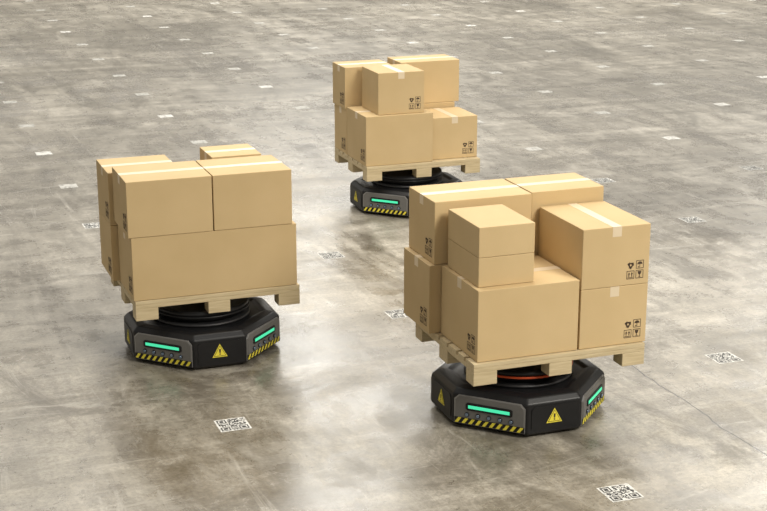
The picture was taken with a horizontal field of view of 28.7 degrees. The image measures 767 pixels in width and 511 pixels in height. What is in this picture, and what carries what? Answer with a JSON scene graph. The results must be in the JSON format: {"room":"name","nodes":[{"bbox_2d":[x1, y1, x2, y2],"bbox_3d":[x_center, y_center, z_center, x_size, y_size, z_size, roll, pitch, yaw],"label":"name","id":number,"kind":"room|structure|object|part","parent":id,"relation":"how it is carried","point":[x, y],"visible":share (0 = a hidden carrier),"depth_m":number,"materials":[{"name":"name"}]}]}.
{"room":"warehouse","nodes":[
{"label":"warehouse","id":0,"kind":"room"},
{"bbox_2d":[0,0,766,510],"bbox_3d":[-0.777,-4.321,28.369,62.000,0.001,70.000,-6,17,-19],"label":"floor","id":1,"kind":"structure","parent":0,"point":[340,411],"depth_m":13.56,"materials":[{"name":"concrete"}]},
{"bbox_2d":[124,297,279,368],"bbox_3d":[-1.348,0.488,11.121,1.105,0.369,1.105,-6,17,-19],"label":"robot","id":2,"kind":"object","parent":1,"relation":"on","point":[185,335],"visible":0.8,"depth_m":10.74,"materials":[{"name":"black plastic"}]},
{"bbox_3d":[-1.862,0.587,10.955,0.011,0.150,0.315,-6,17,-19],"label":"corner panel","id":3,"kind":"part","parent":2,"relation":"part of","materials":[{"name":"black plastic"}]},
{"bbox_3d":[-1.570,0.671,10.678,0.481,0.193,0.024,7,18,24],"label":"sensor panel","id":4,"kind":"part","parent":2,"relation":"part of","materials":[{"name":"grey"}]},
{"bbox_2d":[111,278,299,320],"bbox_3d":[-1.343,0.207,11.163,1.200,0.144,1.000,-6,17,-19],"label":"wooden pallet","id":5,"kind":"object","parent":2,"relation":"on","point":[143,310],"visible":0.25,"depth_m":10.72,"materials":[{"name":"brown wood"}]},
{"bbox_2d":[99,211,120,280],"bbox_3d":[-1.775,-0.106,11.225,0.608,0.419,0.489,-6,17,-19],"label":"cardboard box","id":6,"kind":"object","parent":5,"relation":"on","point":[109,240],"visible":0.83,"depth_m":10.97,"materials":[{"name":"brown cardboard"}]},
{"bbox_2d":[96,155,171,224],"bbox_3d":[-1.817,-0.491,11.097,0.519,0.389,0.487,-6,17,-19],"label":"cardboard box","id":7,"kind":"object","parent":6,"relation":"on","point":[104,166],"visible":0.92,"depth_m":11.04,"materials":[{"name":"brown cardboard"}]},
{"bbox_2d":[118,221,296,300],"bbox_3d":[-1.274,-0.021,10.860,1.194,0.459,0.512,-6,17,-19],"label":"cardboard box","id":8,"kind":"object","parent":5,"relation":"on","point":[197,263],"visible":0.88,"depth_m":10.62,"materials":[{"name":"brown cardboard"}]},
{"bbox_2d":[112,161,212,238],"bbox_3d":[-1.570,-0.404,10.637,0.604,0.399,0.522,-6,17,-19],"label":"cardboard box","id":9,"kind":"object","parent":8,"relation":"on","point":[158,199],"visible":1,"depth_m":10.43,"materials":[{"name":"brown cardboard"}]},
{"bbox_2d":[196,155,291,230],"bbox_3d":[-1.010,-0.461,10.832,0.574,0.399,0.522,-6,17,-19],"label":"cardboard box","id":10,"kind":"object","parent":8,"relation":"on","point":[250,191],"visible":0.98,"depth_m":10.61,"materials":[{"name":"brown cardboard"}]},
{"bbox_3d":[-1.149,-0.175,11.425,0.487,0.439,0.459,-6,17,-19],"label":"cardboard box","id":11,"kind":"object","parent":5,"relation":"on","visible":0},
{"bbox_2d":[200,144,260,159],"bbox_3d":[-1.149,-0.586,11.290,0.379,0.424,0.387,-6,17,-19],"label":"cardboard box","id":12,"kind":"object","parent":11,"relation":"on","point":[236,150],"visible":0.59,"depth_m":11.19,"materials":[{"name":"brown cardboard"}]},
{"bbox_3d":[-1.161,0.678,10.641,0.315,0.150,0.011,-6,17,-19],"label":"corner panel","id":13,"kind":"part","parent":2,"relation":"part of","materials":[{"name":"black plastic"}]},
{"bbox_3d":[-0.872,0.601,10.922,0.024,0.193,0.481,7,18,24],"label":"sensor panel","id":14,"kind":"part","parent":2,"relation":"part of","materials":[{"name":"grey plastic"}]},
{"bbox_2d":[0,0,766,501],"bbox_3d":[-0.335,-3.654,26.062,42.560,0.001,42.352,-6,17,-19],"label":"stickers","id":15,"kind":"object","parent":1,"relation":"on","point":[626,491],"visible":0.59,"depth_m":14.39,"materials":[{"name":"white paper"}]},
{"bbox_2d":[350,167,461,216],"bbox_3d":[0.238,-0.692,15.191,1.105,0.369,1.105,-6,17,-19],"label":"robot","id":16,"kind":"object","parent":1,"relation":"on","point":[388,196],"visible":0.59,"depth_m":14.84,"materials":[{"name":"black plastic"}]},
{"bbox_3d":[-0.276,-0.593,15.025,0.011,0.150,0.315,-6,17,-19],"label":"corner panel","id":17,"kind":"part","parent":16,"relation":"part of","materials":[{"name":"black plastic"}]},
{"bbox_3d":[0.016,-0.509,14.749,0.481,0.193,0.024,7,18,24],"label":"sensor panel","id":18,"kind":"part","parent":16,"relation":"part of","materials":[{"name":"grey"}]},
{"bbox_2d":[335,147,479,181],"bbox_3d":[0.230,-0.975,15.239,1.200,0.144,1.000,-6,17,-19],"label":"wooden pallet","id":19,"kind":"object","parent":16,"relation":"on","point":[468,164],"visible":0.52,"depth_m":14.82,"materials":[{"name":"brown wood"}]},
{"bbox_2d":[334,103,346,153],"bbox_3d":[-0.147,-1.319,15.335,0.619,0.459,0.387,-6,17,-19],"label":"cardboard box","id":20,"kind":"object","parent":19,"relation":"on","point":[340,113],"visible":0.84,"depth_m":15.22,"materials":[{"name":"brown cardboard"}]},
{"bbox_2d":[333,59,390,108],"bbox_3d":[-0.213,-1.739,15.204,0.509,0.419,0.397,-6,17,-19],"label":"cardboard box","id":21,"kind":"object","parent":20,"relation":"on","point":[347,75],"visible":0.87,"depth_m":15.01,"materials":[{"name":"brown cardboard"}]},
{"bbox_2d":[347,106,432,166],"bbox_3d":[0.060,-1.207,14.897,0.699,0.489,0.577,-6,17,-19],"label":"cardboard box","id":22,"kind":"object","parent":19,"relation":"on","point":[373,139],"visible":0.94,"depth_m":14.65,"materials":[{"name":"brown cardboard"}]},
{"bbox_2d":[362,64,423,114],"bbox_3d":[0.092,-1.640,14.772,0.477,0.409,0.479,-6,17,-19],"label":"cardboard box","id":23,"kind":"object","parent":22,"relation":"on","point":[394,88],"visible":1,"depth_m":14.58,"materials":[{"name":"brown cardboard"}]},
{"bbox_2d":[424,101,454,108],"bbox_3d":[0.414,-1.379,15.524,0.529,0.469,0.397,-6,17,-19],"label":"cardboard box","id":24,"kind":"object","parent":19,"relation":"on","point":[451,103],"visible":0.12,"depth_m":15.32,"materials":[{"name":"brown cardboard"}]},
{"bbox_2d":[387,54,458,102],"bbox_3d":[0.406,-1.813,15.406,0.639,0.429,0.397,-6,17,-19],"label":"cardboard box","id":25,"kind":"object","parent":24,"relation":"on","point":[441,71],"visible":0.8,"depth_m":15.27,"materials":[{"name":"brown cardboard"}]},
{"bbox_2d":[426,107,476,159],"bbox_3d":[0.622,-1.236,15.123,0.487,0.419,0.499,-6,17,-19],"label":"cardboard box","id":26,"kind":"object","parent":19,"relation":"on","point":[454,128],"visible":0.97,"depth_m":14.91,"materials":[{"name":"brown cardboard"}]},
{"bbox_2d":[431,359,604,435],"bbox_3d":[0.893,0.822,9.967,1.105,0.369,1.105,-6,17,-19],"label":"robot","id":27,"kind":"object","parent":1,"relation":"on","point":[526,400],"visible":0.68,"depth_m":9.58,"materials":[{"name":"black plastic"}]},
{"bbox_3d":[0.379,0.922,9.801,0.011,0.150,0.315,-6,17,-19],"label":"corner panel","id":28,"kind":"part","parent":27,"relation":"part of","materials":[{"name":"black plastic"}]},
{"bbox_3d":[0.671,1.006,9.525,0.481,0.193,0.024,7,18,24],"label":"sensor panel","id":29,"kind":"part","parent":27,"relation":"part of","materials":[{"name":"grey plastic"}]},
{"bbox_2d":[415,323,644,385],"bbox_3d":[0.952,0.558,9.952,1.200,0.144,1.000,-6,17,-19],"label":"wooden pallet","id":30,"kind":"object","parent":27,"relation":"on","point":[627,354],"visible":0.41,"depth_m":9.52,"materials":[{"name":"brown wood"}]},
{"bbox_2d":[404,247,447,333],"bbox_3d":[0.507,0.200,10.084,0.619,0.466,0.467,-6,17,-19],"label":"cardboard box","id":31,"kind":"object","parent":30,"relation":"on","point":[422,278],"visible":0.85,"depth_m":9.87,"materials":[{"name":"brown cardboard"}]},
{"bbox_2d":[409,179,531,264],"bbox_3d":[0.572,-0.233,9.986,0.689,0.419,0.462,-6,17,-19],"label":"cardboard box","id":32,"kind":"object","parent":31,"relation":"on","point":[429,205],"visible":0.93,"depth_m":9.82,"materials":[{"name":"brown cardboard"}]},
{"bbox_2d":[441,255,578,362],"bbox_3d":[0.804,0.332,9.631,0.694,0.466,0.597,-6,17,-19],"label":"cardboard box","id":33,"kind":"object","parent":30,"relation":"on","point":[539,316],"visible":0.98,"depth_m":9.38,"materials":[{"name":"brown cardboard"}]},
{"bbox_2d":[448,238,533,287],"bbox_3d":[0.676,0.027,9.505,0.377,0.188,0.497,-6,17,-19],"label":"cardboard box","id":34,"kind":"object","parent":33,"relation":"on","point":[516,268],"visible":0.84,"depth_m":9.30,"materials":[{"name":"beige cardboard"}]},
{"bbox_2d":[448,204,534,257],"bbox_3d":[0.676,-0.158,9.451,0.377,0.193,0.497,-6,17,-19],"label":"cardboard box","id":35,"kind":"object","parent":34,"relation":"on","point":[489,230],"visible":1,"depth_m":9.27,"materials":[{"name":"beige cardboard"}]},
{"bbox_2d":[577,283,647,348],"bbox_3d":[1.360,0.305,9.850,0.477,0.394,0.629,-6,17,-19],"label":"cardboard box","id":36,"kind":"object","parent":30,"relation":"on","point":[615,315],"visible":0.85,"depth_m":9.56,"materials":[{"name":"brown cardboard"}]},
{"bbox_2d":[538,201,650,289],"bbox_3d":[1.360,-0.074,9.740,0.477,0.394,0.629,-6,17,-19],"label":"cardboard box","id":37,"kind":"object","parent":36,"relation":"on","point":[600,244],"visible":0.96,"depth_m":9.50,"materials":[{"name":"brown cardboard"}]},
{"bbox_3d":[1.107,0.138,10.299,0.599,0.466,0.417,-6,17,-19],"label":"cardboard box","id":38,"kind":"object","parent":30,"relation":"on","visible":0},
{"bbox_2d":[505,173,603,252],"bbox_3d":[1.152,-0.296,10.204,0.534,0.419,0.432,-6,17,-19],"label":"cardboard box","id":39,"kind":"object","parent":38,"relation":"on","point":[564,188],"visible":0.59,"depth_m":10.01,"materials":[{"name":"brown cardboard"}]},
{"bbox_3d":[1.080,1.013,9.487,0.315,0.150,0.011,-6,17,-19],"label":"corner panel","id":40,"kind":"part","parent":27,"relation":"part of","materials":[{"name":"black plastic"}]},
{"bbox_3d":[1.369,0.935,9.769,0.024,0.193,0.481,7,18,24],"label":"sensor panel","id":41,"kind":"part","parent":27,"relation":"part of","materials":[{"name":"grey plastic"}]}
]}

